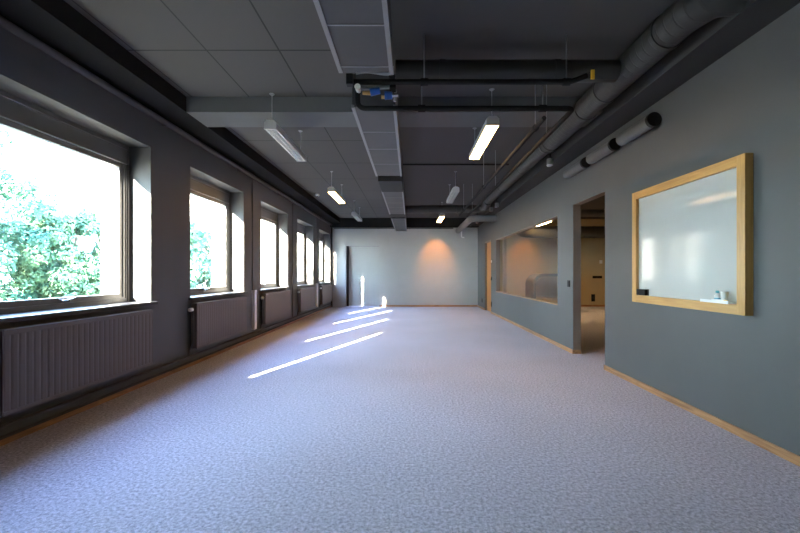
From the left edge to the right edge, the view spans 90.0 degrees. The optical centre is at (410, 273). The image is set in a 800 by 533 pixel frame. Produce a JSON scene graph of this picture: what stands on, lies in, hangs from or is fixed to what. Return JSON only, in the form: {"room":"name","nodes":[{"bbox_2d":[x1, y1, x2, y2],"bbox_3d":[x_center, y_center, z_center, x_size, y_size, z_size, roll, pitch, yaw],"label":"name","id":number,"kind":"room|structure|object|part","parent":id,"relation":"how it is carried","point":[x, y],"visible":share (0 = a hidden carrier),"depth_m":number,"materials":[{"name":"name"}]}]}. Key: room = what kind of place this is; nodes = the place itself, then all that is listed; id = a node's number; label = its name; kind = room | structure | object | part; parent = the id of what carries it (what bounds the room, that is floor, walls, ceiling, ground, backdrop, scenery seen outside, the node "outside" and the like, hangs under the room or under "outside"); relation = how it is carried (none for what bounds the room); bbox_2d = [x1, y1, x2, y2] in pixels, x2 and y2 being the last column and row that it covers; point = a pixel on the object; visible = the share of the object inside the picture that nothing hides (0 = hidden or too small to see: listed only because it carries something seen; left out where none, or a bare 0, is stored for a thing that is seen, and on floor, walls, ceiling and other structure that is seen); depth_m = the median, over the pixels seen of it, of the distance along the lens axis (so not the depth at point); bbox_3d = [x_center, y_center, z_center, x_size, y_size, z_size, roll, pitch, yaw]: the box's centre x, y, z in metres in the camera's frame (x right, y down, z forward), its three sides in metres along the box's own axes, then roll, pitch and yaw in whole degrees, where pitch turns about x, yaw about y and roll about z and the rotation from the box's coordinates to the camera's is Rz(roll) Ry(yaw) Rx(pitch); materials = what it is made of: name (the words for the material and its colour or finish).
{"room":"empty office room","nodes":[
{"label":"empty office room","id":0,"kind":"room"},
{"bbox_2d":[0,26,330,435],"bbox_3d":[-3.131,-0.385,4.895,0.548,3.170,20.030,0,0,0],"label":"wall","id":1,"kind":"structure","parent":0,"point":[162,161],"depth_m":4.61,"materials":[{"name":"grey paint"}]},
{"bbox_2d":[0,310,152,416],"bbox_3d":[-2.801,0.715,3.427,0.112,0.661,1.678,0,0,0],"label":"radiator","id":2,"kind":"object","parent":1,"relation":"attached to","point":[45,362],"visible":1,"depth_m":3.21,"materials":[{"name":"metal"}]},
{"bbox_2d":[0,89,157,322],"bbox_3d":[-2.985,-0.523,3.570,0.365,1.731,1.750,0,0,0],"label":"window","id":3,"kind":"structure","parent":1,"relation":"in","point":[17,114],"depth_m":3.70,"materials":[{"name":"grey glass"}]},
{"bbox_3d":[-3.122,-0.460,3.570,0.067,1.446,1.546,0,0,0],"label":"sash","id":4,"kind":"part","parent":3,"relation":"part of","materials":[{"name":"grey metal"}]},
{"bbox_3d":[-3.071,0.235,3.576,0.054,0.035,0.131,0,0,0],"label":"handle","id":5,"kind":"part","parent":3,"relation":"part of","materials":[{"name":"silver metal"}]},
{"bbox_3d":[-2.977,0.326,3.570,0.350,0.033,1.750,0,0,0],"label":"sill","id":6,"kind":"part","parent":3,"relation":"part of","materials":[{"name":"grey stone"}]},
{"bbox_2d":[0,306,330,446],"bbox_3d":[-2.850,1.170,4.730,0.014,0.060,19.460,0,0,0],"label":"baseboard","id":7,"kind":"structure","parent":1,"relation":"attached to","point":[19,435],"depth_m":3.84,"materials":[{"name":"brown wood"}]},
{"bbox_2d":[0,303,330,428],"bbox_3d":[-2.833,1.058,4.725,0.048,0.025,19.430,0,0,0],"label":"pipe","id":8,"kind":"object","parent":1,"relation":"attached to","point":[194,354],"visible":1,"depth_m":3.81,"materials":[{"name":"grey metal"}]},
{"bbox_2d":[0,15,331,225],"bbox_3d":[-2.814,-1.730,4.695,0.082,0.068,19.370,0,0,0],"label":"conduit","id":9,"kind":"object","parent":1,"relation":"attached to","point":[8,25],"visible":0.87,"depth_m":3.78,"materials":[{"name":"black metal"}]},
{"bbox_2d":[0,305,331,439],"bbox_3d":[-2.833,1.134,4.725,0.048,0.025,19.430,0,0,0],"label":"pipe","id":10,"kind":"object","parent":1,"relation":"attached to","point":[196,359],"visible":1,"depth_m":3.81,"materials":[{"name":"grey metal"}]},
{"bbox_2d":[0,0,339,222],"bbox_3d":[-2.679,-1.885,4.590,0.357,0.170,19.180,0,0,0],"label":"ceiling beam","id":11,"kind":"structure","parent":1,"relation":"attached to","point":[56,23],"depth_m":3.68,"materials":[{"name":"paint"}]},
{"bbox_2d":[188,296,246,355],"bbox_3d":[-2.801,0.715,5.877,0.112,0.661,1.678,0,0,0],"label":"radiator","id":12,"kind":"object","parent":1,"relation":"attached to","point":[213,321],"visible":1,"depth_m":5.67,"materials":[{"name":"metal"}]},
{"bbox_3d":[-2.760,0.680,5.930,0.023,0.520,1.560,0,0,0],"label":"panel","id":13,"kind":"part","parent":12,"relation":"part of","materials":[{"name":"metal"}]},
{"bbox_2d":[188,175,247,299],"bbox_3d":[-2.985,-0.523,6.020,0.365,1.731,1.750,0,0,0],"label":"window","id":14,"kind":"structure","parent":1,"relation":"in","point":[199,188],"depth_m":6.48,"materials":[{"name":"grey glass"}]},
{"bbox_3d":[-3.122,-0.460,6.020,0.067,1.446,1.546,0,0,0],"label":"sash","id":15,"kind":"part","parent":14,"relation":"part of","materials":[{"name":"grey metal"}]},
{"bbox_3d":[-3.119,-0.540,6.020,0.095,1.697,1.658,0,0,0],"label":"frame","id":16,"kind":"part","parent":14,"relation":"part of","materials":[{"name":"grey metal"}]},
{"bbox_3d":[-2.977,0.326,6.020,0.350,0.033,1.750,0,0,0],"label":"sill","id":17,"kind":"part","parent":14,"relation":"part of","materials":[{"name":"grey stone"}]},
{"bbox_2d":[252,179,256,329],"bbox_3d":[-2.829,-0.345,7.245,0.055,2.710,0.100,0,0,0],"label":"riser pipe","id":18,"kind":"object","parent":1,"relation":"attached to","point":[254,292],"visible":1,"depth_m":7.20,"materials":[{"name":"grey metal"}]},
{"bbox_2d":[260,207,290,291],"bbox_3d":[-2.985,-0.523,8.470,0.365,1.731,1.750,0,0,0],"label":"window","id":19,"kind":"structure","parent":1,"relation":"in","point":[267,215],"depth_m":9.15,"materials":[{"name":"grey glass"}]},
{"bbox_3d":[-3.122,-0.460,8.470,0.067,1.446,1.546,0,0,0],"label":"sash","id":20,"kind":"part","parent":19,"relation":"part of","materials":[{"name":"grey metal"}]},
{"bbox_3d":[-3.119,-0.540,8.470,0.095,1.697,1.658,0,0,0],"label":"frame","id":21,"kind":"part","parent":19,"relation":"part of","materials":[{"name":"grey metal"}]},
{"bbox_3d":[-2.977,0.326,8.470,0.350,0.033,1.750,0,0,0],"label":"sill","id":22,"kind":"part","parent":19,"relation":"part of","materials":[{"name":"grey stone"}]},
{"bbox_2d":[260,290,290,328],"bbox_3d":[-2.801,0.715,8.327,0.112,0.661,1.678,0,0,0],"label":"radiator","id":23,"kind":"object","parent":1,"relation":"attached to","point":[276,306],"visible":1,"depth_m":8.16,"materials":[{"name":"metal"}]},
{"bbox_3d":[-2.760,0.680,8.380,0.023,0.520,1.560,0,0,0],"label":"panel","id":24,"kind":"part","parent":23,"relation":"part of","materials":[{"name":"metal"}]},
{"bbox_2d":[292,204,292,316],"bbox_3d":[-2.837,-0.320,9.620,0.028,2.720,0.028,0,0,0],"label":"riser pipe","id":25,"kind":"object","parent":1,"relation":"attached to","point":[292,204],"visible":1,"depth_m":9.61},
{"bbox_2d":[297,223,314,286],"bbox_3d":[-2.985,-0.523,10.920,0.365,1.731,1.750,0,0,0],"label":"window","id":26,"kind":"structure","parent":1,"relation":"in","point":[300,228],"depth_m":11.60,"materials":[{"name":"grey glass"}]},
{"bbox_3d":[-3.122,-0.460,10.920,0.067,1.446,1.546,0,0,0],"label":"sash","id":27,"kind":"part","parent":26,"relation":"part of","materials":[{"name":"grey metal"}]},
{"bbox_3d":[-3.119,-0.540,10.920,0.095,1.697,1.658,0,0,0],"label":"frame","id":28,"kind":"part","parent":26,"relation":"part of","materials":[{"name":"grey metal"}]},
{"bbox_3d":[-2.977,0.326,10.920,0.350,0.033,1.750,0,0,0],"label":"sill","id":29,"kind":"part","parent":26,"relation":"part of","materials":[{"name":"grey stone"}]},
{"bbox_2d":[297,287,315,314],"bbox_3d":[-2.801,0.715,10.777,0.112,0.661,1.678,0,0,0],"label":"radiator","id":30,"kind":"object","parent":1,"relation":"attached to","point":[306,297],"visible":1,"depth_m":10.57,"materials":[{"name":"metal"}]},
{"bbox_3d":[-2.760,0.680,10.830,0.023,0.520,1.560,0,0,0],"label":"panel","id":31,"kind":"part","parent":30,"relation":"part of","materials":[{"name":"metal"}]},
{"bbox_2d":[316,217,317,306],"bbox_3d":[-2.829,-0.345,12.105,0.055,2.710,0.100,0,0,0],"label":"cable trunking","id":32,"kind":"object","parent":1,"relation":"attached to","point":[316,217],"visible":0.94,"depth_m":12.09,"materials":[{"name":"white plastic"}]},
{"bbox_2d":[319,233,331,283],"bbox_3d":[-2.985,-0.523,13.370,0.365,1.731,1.750,0,0,0],"label":"window","id":33,"kind":"structure","parent":1,"relation":"in","point":[321,236],"depth_m":14.06,"materials":[{"name":"clear glass"}]},
{"bbox_3d":[-3.122,-0.460,13.370,0.067,1.446,1.546,0,0,0],"label":"sash","id":34,"kind":"part","parent":33,"relation":"part of","materials":[{"name":"grey metal"}]},
{"bbox_3d":[-3.119,-0.540,13.370,0.095,1.697,1.658,0,0,0],"label":"frame","id":35,"kind":"part","parent":33,"relation":"part of","materials":[{"name":"grey metal"}]},
{"bbox_2d":[320,284,331,304],"bbox_3d":[-2.801,0.715,13.227,0.112,0.661,1.678,0,0,0],"label":"radiator","id":36,"kind":"object","parent":1,"relation":"attached to","point":[325,290],"visible":1,"depth_m":12.95,"materials":[{"name":"metal"}]},
{"bbox_3d":[-2.760,0.680,13.280,0.023,0.520,1.560,0,0,0],"label":"panel","id":37,"kind":"part","parent":36,"relation":"part of","materials":[{"name":"metal"}]},
{"bbox_2d":[331,228,331,306],"bbox_3d":[-2.827,-0.220,14.350,0.056,2.840,0.056,0,0,0],"label":"pipe","id":38,"kind":"object","parent":1,"relation":"attached to","point":[331,228],"visible":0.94,"depth_m":14.32,"materials":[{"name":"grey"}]},
{"bbox_2d":[64,0,675,218],"bbox_3d":[2.158,-2.070,4.895,11.125,0.200,20.030,0,0,0],"label":"ceiling","id":39,"kind":"structure","parent":0,"point":[201,48],"depth_m":3.63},
{"bbox_2d":[264,93,306,161],"bbox_3d":[-1.520,-1.768,4.960,0.136,0.405,1.260,0,0,0],"label":"pendant lamp","id":40,"kind":"object","parent":39,"relation":"hanging from","point":[270,126],"visible":1,"depth_m":4.76,"materials":[{"name":"grey metal"}]},
{"bbox_2d":[328,171,344,202],"bbox_3d":[-1.520,-1.766,8.290,0.136,0.409,1.260,0,0,0],"label":"pendant lamp","id":41,"kind":"object","parent":39,"relation":"hanging from","point":[331,190],"visible":1,"depth_m":7.90,"materials":[{"name":"white metal"}]},
{"bbox_2d":[329,192,343,202],"bbox_3d":[-1.520,-1.565,8.290,0.120,0.008,1.220,0,0,0],"label":"diffuser","id":42,"kind":"object","parent":41,"relation":"attached to","point":[336,195],"depth_m":8.22,"materials":[{"name":"white plastic"}]},
{"bbox_2d":[351,200,361,220],"bbox_3d":[-1.520,-1.768,11.380,0.136,0.405,1.260,0,0,0],"label":"pendant lamp","id":43,"kind":"object","parent":39,"relation":"hanging from","point":[354,214],"visible":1,"depth_m":11.22,"materials":[{"name":"grey metal"}]},
{"bbox_2d":[313,0,406,230],"bbox_3d":[-0.332,-1.730,5.590,0.403,0.480,17.180,0,0,0],"label":"duct","id":44,"kind":"object","parent":39,"relation":"hanging from","point":[358,33],"visible":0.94,"depth_m":2.88,"materials":[{"name":"grey metal"}]},
{"bbox_2d":[405,202,490,212],"bbox_3d":[0.949,-1.738,10.279,2.170,0.319,0.654,0,0,0],"label":"duct","id":45,"kind":"object","parent":44,"relation":"attached to","point":[483,207],"visible":0.92,"depth_m":10.41,"materials":[{"name":"black metal"}]},
{"bbox_2d":[396,59,620,82],"bbox_3d":[0.840,-1.780,3.520,1.936,0.192,0.192,0,0,0],"label":"duct","id":46,"kind":"object","parent":44,"relation":"attached to","point":[606,71],"visible":0.77,"depth_m":3.44,"materials":[{"name":"black metal"}]},
{"bbox_2d":[186,97,601,126],"bbox_3d":[-0.180,-1.885,4.690,4.640,0.170,0.460,0,0,0],"label":"beam","id":47,"kind":"structure","parent":39,"relation":"attached to","point":[210,111],"depth_m":4.46,"materials":[{"name":"paint"}]},
{"bbox_2d":[437,202,444,221],"bbox_3d":[0.870,-1.766,11.630,0.136,0.409,1.260,0,0,0],"label":"pendant lamp","id":48,"kind":"object","parent":39,"relation":"hanging from","point":[441,216],"visible":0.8,"depth_m":11.15,"materials":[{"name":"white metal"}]},
{"bbox_2d":[446,171,458,202],"bbox_3d":[0.870,-1.768,8.290,0.136,0.405,1.260,0,0,0],"label":"pendant lamp","id":49,"kind":"object","parent":39,"relation":"hanging from","point":[454,192],"visible":1,"depth_m":7.97,"materials":[{"name":"grey metal"}]},
{"bbox_2d":[403,164,508,164],"bbox_3d":[0.802,-1.930,7.080,1.876,0.028,0.027,0,0,0],"label":"pipe","id":50,"kind":"object","parent":39,"relation":"attached to","point":[403,164],"visible":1,"depth_m":7.07,"materials":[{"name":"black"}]},
{"bbox_2d":[355,85,573,216],"bbox_3d":[0.460,-1.657,6.451,1.842,0.625,6.298,0,0,0],"label":"insulated pipe","id":51,"kind":"object","parent":39,"relation":"hanging from","point":[420,108],"visible":0.94,"depth_m":3.32,"materials":[{"name":"black rubber foam"}]},
{"bbox_2d":[346,72,397,101],"bbox_3d":[-0.312,-1.547,3.279,0.427,0.257,0.083,0,0,0],"label":"valve assembly","id":52,"kind":"object","parent":51,"relation":"attached to","point":[373,91],"visible":0.89,"depth_m":3.27,"materials":[{"name":"blue metal"}]},
{"bbox_3d":[-0.290,-1.490,3.280,0.090,0.070,0.060,0,0,0],"label":"valve handle","id":53,"kind":"part","parent":52,"relation":"part of","materials":[{"name":"blue"}]},
{"bbox_3d":[-0.180,-1.455,3.270,0.060,0.066,0.066,0,0,0],"label":"valve handle","id":54,"kind":"part","parent":52,"relation":"part of","materials":[{"name":"blue"}]},
{"bbox_3d":[1.360,-1.672,6.400,0.009,0.596,0.009,0,0,-22],"label":"hanger rod","id":55,"kind":"part","parent":51,"relation":"part of","materials":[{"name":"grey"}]},
{"bbox_3d":[1.360,-1.672,4.000,0.009,0.596,0.009,0,0,22],"label":"hanger rod","id":56,"kind":"part","parent":51,"relation":"part of","materials":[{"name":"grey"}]},
{"bbox_2d":[353,34,594,85],"bbox_3d":[0.518,-1.760,3.303,1.973,0.419,0.075,0,0,0],"label":"insulated pipe","id":57,"kind":"object","parent":39,"relation":"hanging from","point":[423,81],"visible":1,"depth_m":3.28,"materials":[{"name":"black rubber foam"}]},
{"bbox_3d":[0.113,-1.775,3.300,0.011,0.390,0.011,0,0,22],"label":"hanger rod","id":58,"kind":"part","parent":57,"relation":"part of","materials":[{"name":"grey metal"}]},
{"bbox_3d":[1.286,-1.775,3.300,0.011,0.390,0.011,0,0,22],"label":"hanger rod","id":59,"kind":"part","parent":57,"relation":"part of","materials":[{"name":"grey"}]},
{"bbox_2d":[469,88,498,158],"bbox_3d":[0.870,-1.766,4.850,0.136,0.409,1.260,0,0,0],"label":"pendant lamp","id":60,"kind":"object","parent":39,"relation":"hanging from","point":[491,124],"visible":1,"depth_m":4.58,"materials":[{"name":"white metal"}]},
{"bbox_2d":[470,126,497,158],"bbox_3d":[0.870,-1.565,4.850,0.120,0.008,1.220,0,0,0],"label":"diffuser","id":61,"kind":"object","parent":60,"relation":"attached to","point":[487,132],"depth_m":4.73,"materials":[{"name":"white plastic"}]},
{"bbox_3d":[0.870,-1.817,4.280,0.060,0.305,0.058,0,0,0],"label":"rod","id":62,"kind":"part","parent":60,"relation":"part of","materials":[{"name":"grey metal"}]},
{"bbox_2d":[459,85,545,215],"bbox_3d":[1.170,-1.652,6.550,0.058,0.636,6.100,0,0,0],"label":"insulated pipe","id":63,"kind":"object","parent":39,"relation":"hanging from","point":[535,127],"visible":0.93,"depth_m":4.65,"materials":[{"name":"black rubber foam"}]},
{"bbox_3d":[1.170,-1.675,6.400,0.009,0.590,0.009,0,0,22],"label":"hanger rod","id":64,"kind":"part","parent":63,"relation":"part of","materials":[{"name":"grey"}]},
{"bbox_3d":[1.170,-1.675,3.750,0.009,0.590,0.009,0,0,22],"label":"hanger rod","id":65,"kind":"part","parent":63,"relation":"part of","materials":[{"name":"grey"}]},
{"bbox_2d":[546,153,552,166],"bbox_3d":[2.090,-1.788,6.000,0.104,0.365,0.104,0,0,0],"label":"spotlight","id":66,"kind":"object","parent":39,"relation":"hanging from","point":[549,160],"visible":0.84,"depth_m":5.97,"materials":[{"name":"grey metal"}]},
{"bbox_2d":[517,226,604,237],"bbox_3d":[5.514,-1.536,13.458,4.168,0.786,1.410,0,0,0],"label":"duct","id":67,"kind":"object","parent":39,"relation":"hanging from","point":[538,231],"visible":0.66,"depth_m":12.80,"materials":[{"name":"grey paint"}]},
{"bbox_2d":[484,0,747,203],"bbox_3d":[1.979,-1.828,6.213,0.355,0.284,7.474,0,0,0],"label":"duct","id":68,"kind":"object","parent":39,"relation":"hanging from","point":[681,18],"visible":0.88,"depth_m":3.24,"materials":[{"name":"grey metal"}]},
{"bbox_2d":[0,306,799,532],"bbox_3d":[2.158,1.275,4.895,11.125,0.150,20.030,0,0,0],"label":"floor","id":69,"kind":"structure","parent":0,"point":[348,419],"depth_m":2.71,"materials":[{"name":"carpet"}]},
{"bbox_2d":[525,274,557,302],"bbox_3d":[4.420,0.600,12.690,1.320,1.200,0.820,0,0,0],"label":"chair","id":70,"kind":"object","parent":69,"relation":"on","point":[538,286],"visible":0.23,"depth_m":12.96,"materials":[{"name":"grey fabric"}]},
{"bbox_3d":[4.420,0.820,12.627,1.100,0.160,0.655,0,0,0],"label":"seat","id":71,"kind":"part","parent":70,"relation":"part of","materials":[{"name":"beige fabric"}]},
{"bbox_3d":[4.420,0.606,13.025,1.138,1.029,0.130,0,0,0],"label":"backrest","id":72,"kind":"part","parent":70,"relation":"part of","materials":[{"name":"beige fabric"}]},
{"bbox_2d":[332,219,604,306],"bbox_3d":[2.372,-0.385,14.610,10.457,3.170,0.300,0,0,0],"label":"wall","id":73,"kind":"structure","parent":0,"point":[417,266],"depth_m":14.46,"materials":[{"name":"grey paint"}]},
{"bbox_2d":[347,246,378,305],"bbox_3d":[-1.730,0.105,14.685,1.199,2.189,0.110,0,0,0],"label":"door","id":74,"kind":"structure","parent":73,"relation":"in","point":[362,261],"depth_m":14.68,"materials":[{"name":"grey paint"}]},
{"bbox_3d":[-2.295,0.105,14.685,0.069,2.189,0.110,0,0,0],"label":"frame","id":75,"kind":"part","parent":74,"relation":"part of","materials":[{"name":"grey metal"}]},
{"bbox_2d":[334,228,452,228],"bbox_3d":[-0.607,-1.630,14.435,4.300,0.048,0.050,0,0,0],"label":"conduit","id":76,"kind":"object","parent":73,"relation":"attached to","point":[334,228],"visible":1,"depth_m":14.41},
{"bbox_2d":[330,218,478,227],"bbox_3d":[-0.213,-1.815,14.320,5.287,0.310,0.280,0,0,0],"label":"trim","id":77,"kind":"structure","parent":73,"relation":"attached to","point":[344,222],"depth_m":14.18,"materials":[{"name":"paint"}]},
{"bbox_2d":[379,305,476,306],"bbox_3d":[0.643,1.170,14.453,3.546,0.060,0.014,0,0,0],"label":"baseboard","id":78,"kind":"structure","parent":73,"relation":"attached to","point":[379,305],"depth_m":14.45,"materials":[{"name":"brown wood"}]},
{"bbox_2d":[503,238,506,292],"bbox_3d":[3.405,-0.420,14.415,0.090,3.100,0.089,0,0,0],"label":"door frame","id":79,"kind":"structure","parent":73,"relation":"attached to","point":[504,239],"depth_m":14.37,"materials":[{"name":"brown paint"}]},
{"bbox_2d":[581,305,604,306],"bbox_3d":[5.072,1.165,14.453,5.055,0.070,0.014,0,0,0],"label":"baseboard","id":80,"kind":"structure","parent":73,"relation":"attached to","point":[581,305],"depth_m":14.45,"materials":[{"name":"brown wood"}]},
{"bbox_2d":[478,3,799,455],"bbox_3d":[2.487,-0.385,4.730,0.115,3.170,19.460,0,0,0],"label":"wall","id":81,"kind":"structure","parent":0,"point":[742,371],"depth_m":3.20,"materials":[{"name":"grey paint"}]},
{"bbox_2d":[456,215,496,232],"bbox_3d":[2.022,-1.551,12.833,0.805,0.212,3.256,0,0,0],"label":"duct","id":82,"kind":"object","parent":81,"relation":"attached to","point":[474,218],"visible":1,"depth_m":11.29,"materials":[{"name":"grey metal"}]},
{"bbox_2d":[485,240,490,311],"bbox_3d":[2.490,0.085,12.560,0.110,2.230,0.980,0,0,0],"label":"door","id":83,"kind":"structure","parent":81,"relation":"in","point":[487,243],"depth_m":12.79,"materials":[{"name":"brown wood"}]},
{"bbox_2d":[496,215,557,304],"bbox_3d":[2.486,-0.220,8.990,0.119,1.488,4.760,0,0,0],"label":"window","id":84,"kind":"structure","parent":81,"relation":"in","point":[554,217],"depth_m":10.26,"materials":[{"name":"brown paint"}]},
{"bbox_3d":[2.428,0.516,8.990,0.004,0.016,4.760,0,0,0],"label":"trim","id":85,"kind":"part","parent":84,"relation":"part of","materials":[{"name":"brown wood"}]},
{"bbox_2d":[563,157,590,178],"bbox_3d":[2.357,-1.490,5.690,0.145,0.140,0.660,0,0,0],"label":"tube","id":86,"kind":"object","parent":81,"relation":"attached to","point":[582,164],"visible":0.83,"depth_m":5.58,"materials":[{"name":"grey metal"}]},
{"bbox_2d":[573,191,604,349],"bbox_3d":[2.490,0.085,5.490,0.111,2.230,0.980,0,0,0],"label":"door frame","id":87,"kind":"structure","parent":81,"relation":"in","point":[576,207],"depth_m":5.98,"materials":[{"name":"brown paint"}]},
{"bbox_2d":[586,138,620,163],"bbox_3d":[2.357,-1.490,4.910,0.145,0.140,0.620,0,0,0],"label":"tube","id":88,"kind":"object","parent":81,"relation":"attached to","point":[611,146],"visible":0.88,"depth_m":4.80,"materials":[{"name":"grey metal"}]},
{"bbox_2d":[471,0,799,225],"bbox_3d":[2.285,-1.830,4.590,0.290,0.280,19.180,0,0,0],"label":"ceiling beam","id":89,"kind":"structure","parent":81,"relation":"attached to","point":[710,42],"depth_m":3.54,"materials":[{"name":"paint"}]},
{"bbox_2d":[477,305,799,466],"bbox_3d":[2.481,1.170,4.730,0.129,0.060,19.460,0,0,0],"label":"baseboard","id":90,"kind":"structure","parent":81,"relation":"attached to","point":[783,453],"depth_m":3.37,"materials":[{"name":"brown wood"}]},
{"bbox_2d":[616,112,661,145],"bbox_3d":[2.357,-1.490,4.160,0.145,0.140,0.600,0,0,0],"label":"tube","id":91,"kind":"object","parent":81,"relation":"attached to","point":[653,119],"visible":1,"depth_m":4.03,"materials":[{"name":"grey metal"}]},
{"bbox_2d":[632,153,752,315],"bbox_3d":[2.371,-0.278,3.557,0.118,1.155,1.446,0,0,0],"label":"whiteboard","id":92,"kind":"object","parent":81,"relation":"attached to","point":[692,233],"visible":0.98,"depth_m":3.33,"materials":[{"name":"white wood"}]},
{"bbox_3d":[2.400,-0.278,4.242,0.060,1.155,0.075,0,0,0],"label":"frame","id":93,"kind":"part","parent":92,"relation":"part of","materials":[{"name":"brown wood"}]},
{"bbox_2d":[636,289,648,295],"bbox_3d":[2.378,0.191,4.100,0.042,0.062,0.150,0,0,0],"label":"eraser","id":94,"kind":"object","parent":92,"relation":"on","point":[645,292],"visible":1,"depth_m":4.07,"materials":[{"name":"black plastic"}]},
{"bbox_3d":[2.400,-0.818,3.557,0.060,0.075,1.296,0,0,0],"label":"frame","id":95,"kind":"part","parent":92,"relation":"part of","materials":[{"name":"brown wood"}]},
{"bbox_3d":[2.400,0.263,3.557,0.060,0.075,1.296,0,0,0],"label":"frame","id":96,"kind":"part","parent":92,"relation":"part of","materials":[{"name":"brown wood"}]},
{"bbox_2d":[714,291,720,299],"bbox_3d":[2.355,0.172,3.069,0.041,0.081,0.041,0,0,0],"label":"spray bottle","id":97,"kind":"object","parent":92,"relation":"on","point":[717,295],"visible":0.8,"depth_m":3.06,"materials":[{"name":"white plastic"}]},
{"bbox_2d":[700,299,736,303],"bbox_3d":[2.356,0.212,3.053,0.088,0.022,0.282,0,0,0],"label":"tray","id":98,"kind":"object","parent":92,"relation":"on","point":[707,301],"depth_m":3.01,"materials":[{"name":"white plastic"}]},
{"bbox_2d":[721,292,728,299],"bbox_3d":[2.355,0.174,2.999,0.050,0.076,0.050,0,0,0],"label":"plastic cup","id":99,"kind":"object","parent":92,"relation":"on","point":[724,295],"visible":0.83,"depth_m":2.98,"materials":[{"name":"white plastic"}]},
{"bbox_3d":[2.400,-0.278,2.872,0.060,1.155,0.075,0,0,0],"label":"frame","id":100,"kind":"part","parent":92,"relation":"part of","materials":[{"name":"brown wood"}]},
{"bbox_3d":[7.660,-0.385,4.880,0.120,3.170,19.760,0,0,0],"label":"wall","id":101,"kind":"structure","parent":0,"visible":0},
{"bbox_2d":[581,209,604,216],"bbox_3d":[5.750,-1.660,11.000,3.700,0.200,0.200,0,0,0],"label":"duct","id":102,"kind":"object","parent":101,"relation":"attached to","point":[584,212],"visible":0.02,"depth_m":10.92,"materials":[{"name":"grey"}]},
{"label":"outside","id":103,"kind":"structure","parent":0,"visible":0},
{"bbox_3d":[-46.713,1.875,35.000,86.575,0.150,150.000,0,0,0],"label":"ground","id":104,"kind":"structure","parent":103,"visible":0},
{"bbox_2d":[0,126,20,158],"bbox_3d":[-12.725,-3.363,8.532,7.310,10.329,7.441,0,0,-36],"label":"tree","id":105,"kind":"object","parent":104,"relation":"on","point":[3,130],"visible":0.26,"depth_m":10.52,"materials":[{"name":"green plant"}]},
{"bbox_2d":[0,163,80,300],"bbox_3d":[-15.120,-1.221,14.218,4.897,6.931,5.139,0,0,26],"label":"tree","id":106,"kind":"object","parent":104,"relation":"on","point":[12,189],"visible":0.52,"depth_m":14.09,"materials":[{"name":"green plant"}]},
{"bbox_2d":[2,208,100,298],"bbox_3d":[-13.080,-0.296,15.364,3.710,4.619,3.650,0,0,-32],"label":"tree","id":107,"kind":"object","parent":104,"relation":"on","point":[82,277],"visible":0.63,"depth_m":14.46,"materials":[{"name":"green plant"}]},
{"bbox_2d":[95,178,263,287],"bbox_3d":[-17.000,-3.850,44.500,28.600,11.300,9.600,0,0,0],"label":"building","id":108,"kind":"structure","parent":104,"relation":"on","point":[200,209],"depth_m":40.00,"materials":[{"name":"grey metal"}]},
{"bbox_2d":[190,220,211,287],"bbox_3d":[-10.588,-0.383,19.374,2.576,4.375,2.679,0,0,10],"label":"tree","id":109,"kind":"object","parent":104,"relation":"on","point":[200,263],"visible":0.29,"depth_m":18.99,"materials":[{"name":"green plant"}]}
]}

